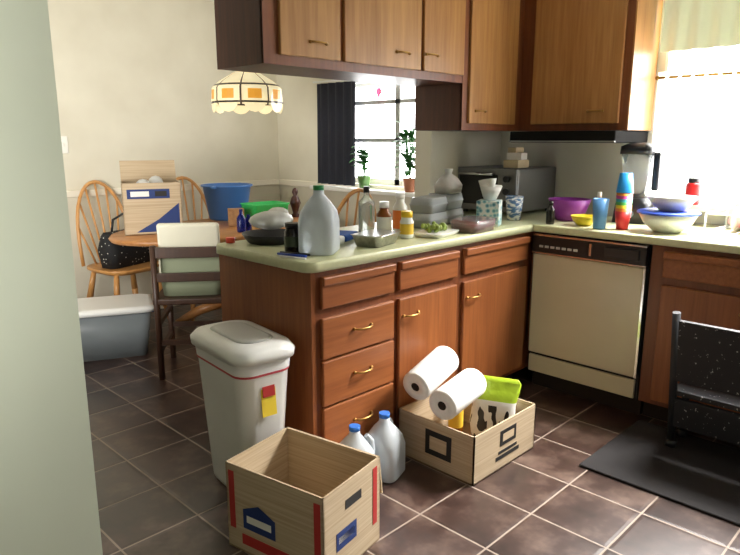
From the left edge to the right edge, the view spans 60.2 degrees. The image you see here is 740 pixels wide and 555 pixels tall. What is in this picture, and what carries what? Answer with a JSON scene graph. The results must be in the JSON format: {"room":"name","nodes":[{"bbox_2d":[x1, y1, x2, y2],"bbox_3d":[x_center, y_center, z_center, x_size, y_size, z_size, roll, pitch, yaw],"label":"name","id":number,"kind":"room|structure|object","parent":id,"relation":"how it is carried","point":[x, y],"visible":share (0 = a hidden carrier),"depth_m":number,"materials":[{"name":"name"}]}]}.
{"room":"kitchen","nodes":[
{"label":"kitchen","id":0,"kind":"room"},
{"bbox_2d":[0,0,102,554],"bbox_3d":[-1.630,0.038,0.457,0.120,2.440,2.695,12,17,43],"label":"wall","id":1,"kind":"structure","parent":0,"point":[49,503],"depth_m":1.34,"materials":[{"name":"paint"}]},
{"bbox_2d":[47,0,279,297],"bbox_3d":[-2.881,-0.711,3.913,0.150,2.440,5.970,12,17,43],"label":"wall","id":2,"kind":"structure","parent":0,"point":[135,79],"depth_m":4.85,"materials":[{"name":"paint"}]},
{"bbox_2d":[61,136,68,152],"bbox_3d":[-2.161,-0.933,4.489,0.018,0.120,0.075,12,17,43],"label":"light switch","id":3,"kind":"object","parent":2,"relation":"attached to","point":[64,141],"visible":0.67,"depth_m":4.50,"materials":[{"name":"white plastic"}]},
{"bbox_2d":[66,179,317,197],"bbox_3d":[-2.615,-0.418,3.743,0.550,0.050,5.620,12,17,43],"label":"trim","id":4,"kind":"structure","parent":2,"relation":"attached to","point":[91,192],"depth_m":5.50,"materials":[{"name":"beige paint"}]},
{"bbox_2d":[84,304,739,554],"bbox_3d":[-0.319,1.042,1.705,7.350,0.050,5.970,12,17,43],"label":"floor","id":5,"kind":"structure","parent":0,"point":[159,492],"depth_m":2.50,"materials":[{"name":"tile"}]},
{"bbox_2d":[77,294,153,361],"bbox_3d":[-1.785,0.328,4.102,0.845,0.330,0.410,-4,13,-20],"label":"storage bin","id":6,"kind":"object","parent":5,"relation":"on","point":[116,326],"visible":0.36,"depth_m":4.00,"materials":[{"name":"white plastic"}]},
{"bbox_2d":[76,180,167,317],"bbox_3d":[-1.808,-0.157,4.615,0.527,1.066,0.466,9,15,36],"label":"dining chair","id":7,"kind":"object","parent":5,"relation":"on","point":[95,268],"visible":0.56,"depth_m":4.57,"materials":[{"name":"brown wood"}]},
{"bbox_2d":[98,213,149,268],"bbox_3d":[-1.746,-0.283,4.577,0.187,0.377,0.440,6,13,24],"label":"handbag","id":8,"kind":"object","parent":7,"relation":"on","point":[112,256],"visible":0.51,"depth_m":4.44,"materials":[{"name":"black fabric"}]},
{"bbox_2d":[149,222,221,379],"bbox_3d":[-1.033,0.103,3.794,0.420,0.900,0.428,-2,12,-7],"label":"chair","id":9,"kind":"object","parent":5,"relation":"on","point":[189,266],"visible":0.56,"depth_m":3.58,"materials":[{"name":"brown wood"}]},
{"bbox_2d":[176,176,209,320],"bbox_3d":[-1.352,-0.258,5.080,0.466,1.066,0.527,-11,16,-40],"label":"dining chair","id":10,"kind":"object","parent":5,"relation":"on","point":[181,178],"visible":0.14,"depth_m":5.20,"materials":[{"name":"brown wood"}]},
{"bbox_2d":[108,217,298,320],"bbox_3d":[-0.997,-0.004,4.628,1.000,0.744,1.708,12,17,43],"label":"dining table","id":11,"kind":"object","parent":5,"relation":"on","point":[119,238],"visible":0.2,"depth_m":4.18,"materials":[{"name":"brown wood"}]},
{"bbox_2d":[119,160,182,235],"bbox_3d":[-1.459,-0.540,4.249,0.360,0.460,0.365,-5,13,-21],"label":"cardboard box","id":12,"kind":"object","parent":11,"relation":"on","point":[145,205],"visible":0.92,"depth_m":4.11,"materials":[{"name":"beige cardboard"}]},
{"bbox_2d":[136,176,162,182],"bbox_3d":[-1.448,-0.584,4.210,0.180,0.168,0.216,12,17,43],"label":"plastic bag","id":13,"kind":"object","parent":12,"relation":"in","point":[154,179],"visible":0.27,"depth_m":4.21,"materials":[{"name":"white plastic"}]},
{"bbox_2d":[200,183,252,220],"bbox_3d":[-1.099,-0.585,4.921,0.388,0.262,0.388,-7,14,-30],"label":"plastic tub","id":14,"kind":"object","parent":11,"relation":"on","point":[219,197],"visible":0.84,"depth_m":4.79,"materials":[{"name":"blue plastic"}]},
{"bbox_2d":[228,208,243,225],"bbox_3d":[-0.955,-0.432,4.551,0.110,0.120,0.070,-3,13,-15],"label":"box","id":15,"kind":"object","parent":11,"relation":"on","point":[233,213],"visible":0.76,"depth_m":4.51,"materials":[{"name":"orange cardboard"}]},
{"bbox_2d":[237,209,251,231],"bbox_3d":[-0.841,-0.384,4.259,0.059,0.150,0.124,5,13,22],"label":"glass bottle","id":16,"kind":"object","parent":11,"relation":"on","point":[243,224],"visible":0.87,"depth_m":4.22,"materials":[{"name":"blue glass"}]},
{"bbox_2d":[240,201,289,217],"bbox_3d":[-0.779,-0.485,4.750,0.311,0.140,0.237,-10,16,-39],"label":"plastic bin","id":17,"kind":"object","parent":11,"relation":"on","point":[252,208],"visible":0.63,"depth_m":4.66,"materials":[{"name":"green plastic"}]},
{"bbox_2d":[290,188,300,216],"bbox_3d":[-0.592,-0.594,5.042,0.090,0.230,0.096,-9,15,-35],"label":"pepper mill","id":18,"kind":"object","parent":11,"relation":"on","point":[295,202],"visible":0.93,"depth_m":5.01,"materials":[{"name":"brown wood"}]},
{"bbox_2d":[190,320,294,486],"bbox_3d":[-0.495,0.515,2.509,0.265,0.638,0.445,-10,16,-38],"label":"trash can","id":19,"kind":"object","parent":5,"relation":"on","point":[244,365],"visible":0.91,"depth_m":2.36,"materials":[{"name":"white plastic"}]},
{"bbox_2d":[225,427,382,554],"bbox_3d":[-0.218,0.756,2.174,0.413,0.310,0.336,8,15,33],"label":"box","id":20,"kind":"object","parent":5,"relation":"on","point":[293,491],"visible":1,"depth_m":2.10,"materials":[{"name":"cardboard"}]},
{"bbox_2d":[337,188,376,226],"bbox_3d":[-0.232,-0.070,4.211,0.466,1.066,0.527,-11,16,-40],"label":"dining chair","id":21,"kind":"object","parent":5,"relation":"on","point":[346,198],"visible":0.12,"depth_m":3.91,"materials":[{"name":"brown wood"}]},
{"bbox_2d":[340,423,374,453],"bbox_3d":[-0.056,0.705,2.499,0.158,0.271,0.150,-3,13,-15],"label":"water jug","id":22,"kind":"object","parent":5,"relation":"on","point":[354,439],"visible":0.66,"depth_m":2.46,"materials":[{"name":"white plastic"}]},
{"bbox_2d":[219,231,534,442],"bbox_3d":[0.339,0.206,3.380,0.663,0.874,2.157,12,17,43],"label":"base cabinet","id":23,"kind":"object","parent":5,"relation":"on","point":[356,332],"visible":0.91,"depth_m":2.69,"materials":[{"name":"brown wood"}]},
{"bbox_2d":[216,210,739,272],"bbox_3d":[1.287,-0.042,2.347,3.368,0.042,2.187,12,17,43],"label":"countertop","id":24,"kind":"structure","parent":23,"relation":"on","point":[349,254],"depth_m":2.85,"materials":[{"name":"laminate"}]},
{"bbox_2d":[226,237,234,242],"bbox_3d":[-0.603,-0.162,2.759,0.040,0.022,0.039,12,17,43],"label":"cup","id":25,"kind":"object","parent":24,"relation":"on","point":[228,239],"visible":1,"depth_m":2.74,"materials":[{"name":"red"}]},
{"bbox_2d":[242,229,284,244],"bbox_3d":[-0.369,-0.192,2.836,0.260,0.048,0.425,12,17,43],"label":"frying pan","id":26,"kind":"object","parent":24,"relation":"on","point":[258,236],"visible":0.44,"depth_m":2.71,"materials":[{"name":"black metal"}]},
{"bbox_2d":[249,207,292,229],"bbox_3d":[-0.425,-0.254,2.763,0.160,0.090,0.212,12,17,43],"label":"plastic bag","id":27,"kind":"object","parent":26,"relation":"on","point":[276,217],"visible":0.98,"depth_m":2.71,"materials":[{"name":"white plastic"}]},
{"bbox_2d":[284,222,299,252],"bbox_3d":[-0.305,-0.158,2.516,0.067,0.117,0.067,12,17,43],"label":"jar","id":28,"kind":"object","parent":24,"relation":"on","point":[291,228],"visible":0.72,"depth_m":2.49,"materials":[{"name":"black glass"}]},
{"bbox_2d":[277,251,309,259],"bbox_3d":[-0.292,-0.084,2.422,0.160,0.010,0.080,6,14,25],"label":"pens","id":29,"kind":"object","parent":24,"relation":"on","point":[294,255],"visible":1,"depth_m":2.42,"materials":[{"name":"blue plastic"}]},
{"bbox_2d":[298,185,339,255],"bbox_3d":[-0.198,-0.227,2.491,0.146,0.263,0.153,2,12,9],"label":"water jug","id":30,"kind":"object","parent":24,"relation":"on","point":[318,221],"visible":0.98,"depth_m":2.43,"materials":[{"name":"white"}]},
{"bbox_2d":[340,236,344,243],"bbox_3d":[-0.172,-0.157,2.705,0.100,0.035,0.100,6,14,27],"label":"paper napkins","id":31,"kind":"object","parent":24,"relation":"on","point":[342,238],"visible":0.23,"depth_m":2.70,"materials":[{"name":"white paper"}]},
{"bbox_2d":[340,230,357,241],"bbox_3d":[-0.130,-0.186,2.851,0.120,0.030,0.160,4,13,19],"label":"dish towel","id":32,"kind":"object","parent":24,"relation":"on","point":[347,234],"visible":0.27,"depth_m":2.82,"materials":[{"name":"blue fabric"}]},
{"bbox_2d":[351,229,400,247],"bbox_3d":[0.026,-0.166,2.712,0.150,0.050,0.210,7,14,29],"label":"foil tray","id":33,"kind":"object","parent":24,"relation":"on","point":[373,238],"visible":1,"depth_m":2.65,"materials":[{"name":"metal"}]},
{"bbox_2d":[358,186,413,238],"bbox_3d":[0.071,-0.295,2.885,0.234,0.230,0.148,-4,13,-16],"label":"bottles","id":34,"kind":"object","parent":24,"relation":"on","point":[403,221],"visible":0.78,"depth_m":2.87,"materials":[{"name":"brown"}]},
{"bbox_2d":[409,193,463,228],"bbox_3d":[0.350,-0.355,3.333,0.165,0.156,0.403,9,15,36],"label":"food container","id":35,"kind":"object","parent":24,"relation":"on","point":[436,207],"visible":0.94,"depth_m":3.20,"materials":[{"name":"white plastic"}]},
{"bbox_2d":[434,169,461,193],"bbox_3d":[0.414,-0.510,3.367,0.115,0.125,0.170,8,15,34],"label":"bread bag","id":36,"kind":"object","parent":35,"relation":"on","point":[448,183],"visible":1,"depth_m":3.32,"materials":[{"name":"white plastic"}]},
{"bbox_2d":[414,221,458,237],"bbox_3d":[0.311,-0.229,2.978,0.150,0.059,0.220,8,14,32],"label":"tray","id":37,"kind":"object","parent":24,"relation":"on","point":[434,230],"visible":1,"depth_m":2.93,"materials":[{"name":"white plastic"}]},
{"bbox_2d":[450,215,496,233],"bbox_3d":[0.504,-0.260,3.121,0.160,0.060,0.220,10,16,39],"label":"food container","id":38,"kind":"object","parent":24,"relation":"on","point":[472,224],"visible":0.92,"depth_m":3.06,"materials":[{"name":"clear"}]},
{"bbox_2d":[476,178,502,226],"bbox_3d":[0.620,-0.394,3.308,0.138,0.244,0.156,4,13,19],"label":"tissue box","id":39,"kind":"object","parent":24,"relation":"on","point":[490,206],"visible":0.88,"depth_m":3.25,"materials":[{"name":"white cardboard"}]},
{"bbox_2d":[458,165,555,212],"bbox_3d":[0.825,-0.540,3.903,0.410,0.270,0.488,12,17,43],"label":"toaster oven","id":40,"kind":"object","parent":24,"relation":"on","point":[536,184],"visible":0.66,"depth_m":3.77,"materials":[{"name":"metal"}]},
{"bbox_2d":[503,147,528,167],"bbox_3d":[0.861,-0.705,3.752,0.107,0.117,0.122,12,17,43],"label":"boxes","id":41,"kind":"object","parent":40,"relation":"on","point":[516,158],"visible":0.98,"depth_m":3.71,"materials":[{"name":"beige cardboard"}]},
{"bbox_2d":[505,195,523,219],"bbox_3d":[0.799,-0.386,3.537,0.100,0.130,0.100,12,17,43],"label":"paper cup","id":42,"kind":"object","parent":24,"relation":"on","point":[514,203],"visible":1,"depth_m":3.50,"materials":[{"name":"paper"}]},
{"bbox_2d":[546,201,554,223],"bbox_3d":[0.948,-0.341,3.353,0.043,0.120,0.044,12,17,43],"label":"sauce bottle","id":43,"kind":"object","parent":24,"relation":"on","point":[550,211],"visible":1,"depth_m":3.34,"materials":[{"name":"black glass"}]},
{"bbox_2d":[548,197,591,220],"bbox_3d":[1.103,-0.378,3.534,0.230,0.115,0.230,12,17,43],"label":"mixing bowl","id":44,"kind":"object","parent":24,"relation":"on","point":[565,207],"visible":0.78,"depth_m":3.46,"materials":[{"name":"purple plastic"}]},
{"bbox_2d":[571,214,592,225],"bbox_3d":[1.111,-0.296,3.313,0.140,0.050,0.140,12,17,43],"label":"bowl","id":45,"kind":"object","parent":24,"relation":"on","point":[579,219],"visible":0.88,"depth_m":3.28,"materials":[{"name":"yellow plastic"}]},
{"bbox_2d":[593,198,609,228],"bbox_3d":[1.144,-0.318,3.175,0.080,0.150,0.080,12,17,43],"label":"tumbler","id":46,"kind":"object","parent":24,"relation":"on","point":[600,205],"visible":1,"depth_m":3.15,"materials":[{"name":"blue plastic"}]},
{"bbox_2d":[615,173,633,229],"bbox_3d":[1.250,-0.374,3.141,0.081,0.275,0.082,12,17,43],"label":"stacked cups","id":47,"kind":"object","parent":24,"relation":"on","point":[625,188],"visible":1,"depth_m":3.11,"materials":[{"name":"multicoloured plastic"}]},
{"bbox_2d":[611,142,661,223],"bbox_3d":[1.432,-0.507,3.412,0.208,0.420,0.190,8,15,34],"label":"blender","id":48,"kind":"object","parent":24,"relation":"on","point":[638,158],"visible":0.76,"depth_m":3.35,"materials":[{"name":"clear glass"}]},
{"bbox_2d":[637,194,700,232],"bbox_3d":[1.435,-0.306,3.071,0.284,0.171,0.284,12,17,43],"label":"serving bowl","id":49,"kind":"object","parent":24,"relation":"on","point":[671,214],"visible":1,"depth_m":3.00,"materials":[{"name":"blue"}]},
{"bbox_2d":[703,196,739,236],"bbox_3d":[1.826,-0.311,2.929,0.429,0.241,0.344,12,17,43],"label":"dish rack","id":50,"kind":"object","parent":24,"relation":"on","point":[734,220],"visible":1,"depth_m":2.97,"materials":[{"name":"white metal"}]},
{"bbox_2d":[367,410,404,482],"bbox_3d":[0.060,0.679,2.619,0.150,0.271,0.158,6,13,24],"label":"water jug","id":51,"kind":"object","parent":5,"relation":"on","point":[389,441],"visible":0.85,"depth_m":2.56,"materials":[{"name":"white plastic"}]},
{"bbox_2d":[399,395,535,485],"bbox_3d":[0.430,0.666,2.822,0.405,0.210,0.465,12,17,43],"label":"carton","id":52,"kind":"object","parent":5,"relation":"on","point":[429,440],"visible":0.68,"depth_m":2.67,"materials":[{"name":"cardboard"}]},
{"bbox_2d":[448,410,463,431],"bbox_3d":[0.400,0.631,2.974,0.068,0.190,0.070,12,17,43],"label":"syrup bottle","id":53,"kind":"object","parent":52,"relation":"in","point":[456,423],"visible":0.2,"depth_m":2.95,"materials":[{"name":"yellow plastic"}]},
{"bbox_2d":[429,368,486,419],"bbox_3d":[0.374,0.489,2.697,0.131,0.155,0.271,10,16,38],"label":"paper towel roll","id":54,"kind":"object","parent":52,"relation":"on","point":[447,401],"visible":1,"depth_m":2.62,"materials":[{"name":"white paper"}]},
{"bbox_2d":[403,346,458,399],"bbox_3d":[0.267,0.411,2.773,0.131,0.181,0.281,9,15,37],"label":"paper towel roll","id":55,"kind":"object","parent":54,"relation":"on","point":[421,381],"visible":1,"depth_m":2.71,"materials":[{"name":"white paper"}]},
{"bbox_2d":[470,375,520,436],"bbox_3d":[0.559,0.589,2.857,0.220,0.300,0.104,3,13,14],"label":"snack bag","id":56,"kind":"object","parent":52,"relation":"in","point":[498,402],"visible":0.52,"depth_m":2.83,"materials":[{"name":"beige plastic"}]},
{"bbox_2d":[527,232,652,414],"bbox_3d":[1.286,0.187,3.472,0.610,0.872,0.619,12,17,43],"label":"dishwasher","id":57,"kind":"object","parent":5,"relation":"on","point":[588,299],"visible":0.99,"depth_m":3.24,"materials":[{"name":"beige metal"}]},
{"bbox_2d":[579,420,739,525],"bbox_3d":[1.510,0.833,2.522,1.150,0.012,0.620,12,17,43],"label":"floor mat","id":58,"kind":"object","parent":5,"relation":"on","point":[699,474],"visible":1,"depth_m":2.66,"materials":[{"name":"rubber"}]},
{"bbox_2d":[664,311,739,446],"bbox_3d":[1.503,0.467,2.668,0.452,0.639,0.275,12,17,43],"label":"step stool","id":59,"kind":"object","parent":58,"relation":"on","point":[704,358],"visible":1,"depth_m":2.65,"materials":[{"name":"black paint"}]},
{"bbox_2d":[638,245,739,421],"bbox_3d":[2.268,0.388,2.541,2.110,0.874,0.668,12,17,43],"label":"base cabinet","id":60,"kind":"object","parent":5,"relation":"on","point":[703,285],"visible":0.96,"depth_m":2.91,"materials":[{"name":"brown wood"}]},
{"bbox_2d":[414,131,501,209],"bbox_3d":[0.562,-0.728,3.990,0.120,2.440,0.720,12,17,43],"label":"wall","id":61,"kind":"structure","parent":0,"point":[435,151],"depth_m":3.80,"materials":[{"name":"paint"}]},
{"bbox_2d":[415,0,524,131],"bbox_3d":[0.575,-1.321,3.516,0.366,1.000,0.558,12,17,43],"label":"upper cabinet","id":62,"kind":"object","parent":61,"relation":"attached to","point":[488,98],"visible":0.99,"depth_m":3.42,"materials":[{"name":"brown wood"}]},
{"bbox_2d":[276,0,733,226],"bbox_3d":[1.725,-0.614,3.465,7.350,2.440,0.150,12,17,43],"label":"wall","id":63,"kind":"structure","parent":0,"point":[583,170],"depth_m":4.95,"materials":[{"name":"paint"}]},
{"bbox_2d":[310,82,414,196],"bbox_3d":[0.067,-1.129,4.992,1.840,1.400,0.320,12,17,43],"label":"window","id":64,"kind":"structure","parent":63,"relation":"in","point":[373,132],"depth_m":5.12,"materials":[{"name":"white glass"}]},
{"bbox_2d":[313,80,355,185],"bbox_3d":[0.009,-1.120,4.934,1.360,0.837,0.040,12,17,43],"label":"curtain","id":65,"kind":"object","parent":64,"relation":"hanging from","point":[335,101],"visible":0.97,"depth_m":5.21,"materials":[{"name":"black fabric"}]},
{"bbox_2d":[349,146,371,187],"bbox_3d":[-0.070,-0.863,5.012,0.240,0.328,0.158,12,17,43],"label":"potted plant","id":66,"kind":"object","parent":64,"relation":"on","point":[363,180],"visible":0.99,"depth_m":5.00,"materials":[{"name":"green plant"}]},
{"bbox_2d":[376,87,381,96],"bbox_3d":[0.067,-1.442,4.895,0.060,0.116,0.021,12,17,43],"label":"suncatcher","id":67,"kind":"object","parent":64,"relation":"hanging from","point":[378,90],"visible":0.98,"depth_m":4.89,"materials":[{"name":"pink glass"}]},
{"bbox_2d":[387,120,414,191],"bbox_3d":[0.238,-0.880,4.648,0.340,0.515,0.225,12,17,43],"label":"potted plant","id":68,"kind":"object","parent":64,"relation":"on","point":[409,183],"visible":0.9,"depth_m":4.63,"materials":[{"name":"green plant"}]},
{"bbox_2d":[519,0,662,130],"bbox_3d":[1.188,-1.315,3.488,0.641,1.000,0.356,12,17,43],"label":"upper cabinet","id":69,"kind":"object","parent":63,"relation":"attached to","point":[588,65],"visible":0.99,"depth_m":3.37,"materials":[{"name":"brown wood"}]},
{"bbox_2d":[509,130,647,142],"bbox_3d":[1.163,-0.788,3.580,0.620,0.062,0.419,12,17,43],"label":"range hood","id":70,"kind":"object","parent":69,"relation":"attached to","point":[611,136],"visible":0.96,"depth_m":3.40,"materials":[{"name":"black metal"}]},
{"bbox_2d":[654,45,739,213],"bbox_3d":[2.094,-0.871,3.001,1.965,1.700,0.320,12,17,43],"label":"window","id":71,"kind":"structure","parent":63,"relation":"in","point":[715,57],"depth_m":3.40,"materials":[{"name":"white glass"}]},
{"bbox_2d":[685,178,700,204],"bbox_3d":[1.673,-0.447,3.309,0.072,0.137,0.072,12,17,43],"label":"thermos","id":72,"kind":"object","parent":71,"relation":"on","point":[693,186],"visible":0.79,"depth_m":3.28,"materials":[{"name":"red"}]},
{"bbox_2d":[647,67,739,204],"bbox_3d":[2.045,-0.653,2.963,1.477,0.670,0.031,12,17,43],"label":"cafe curtain","id":73,"kind":"object","parent":71,"relation":"hanging from","point":[696,130],"visible":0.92,"depth_m":3.29,"materials":[{"name":"white fabric"}]},
{"bbox_2d":[660,0,739,51],"bbox_3d":[2.036,-1.274,2.828,1.430,0.400,0.030,12,17,43],"label":"curtain valance","id":74,"kind":"object","parent":71,"relation":"attached to","point":[687,24],"visible":1,"depth_m":3.21,"materials":[{"name":"beige fabric"}]},
{"bbox_3d":[-0.319,-1.392,1.177,7.350,0.050,5.970,12,17,43],"label":"ceiling","id":75,"kind":"structure","parent":0,"visible":0},
{"bbox_2d":[211,71,282,113],"bbox_3d":[-0.819,-1.582,4.179,0.472,0.980,0.472,12,17,43],"label":"pendant lamp","id":76,"kind":"object","parent":75,"relation":"hanging from","point":[239,92],"visible":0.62,"depth_m":4.08,"materials":[{"name":"beige glass"}]},
{"bbox_2d":[214,0,465,86],"bbox_3d":[-0.061,-1.299,2.862,0.366,0.765,1.248,12,17,43],"label":"upper cabinet","id":77,"kind":"object","parent":75,"relation":"attached to","point":[414,43],"visible":1,"depth_m":2.70,"materials":[{"name":"brown wood"}]}
]}

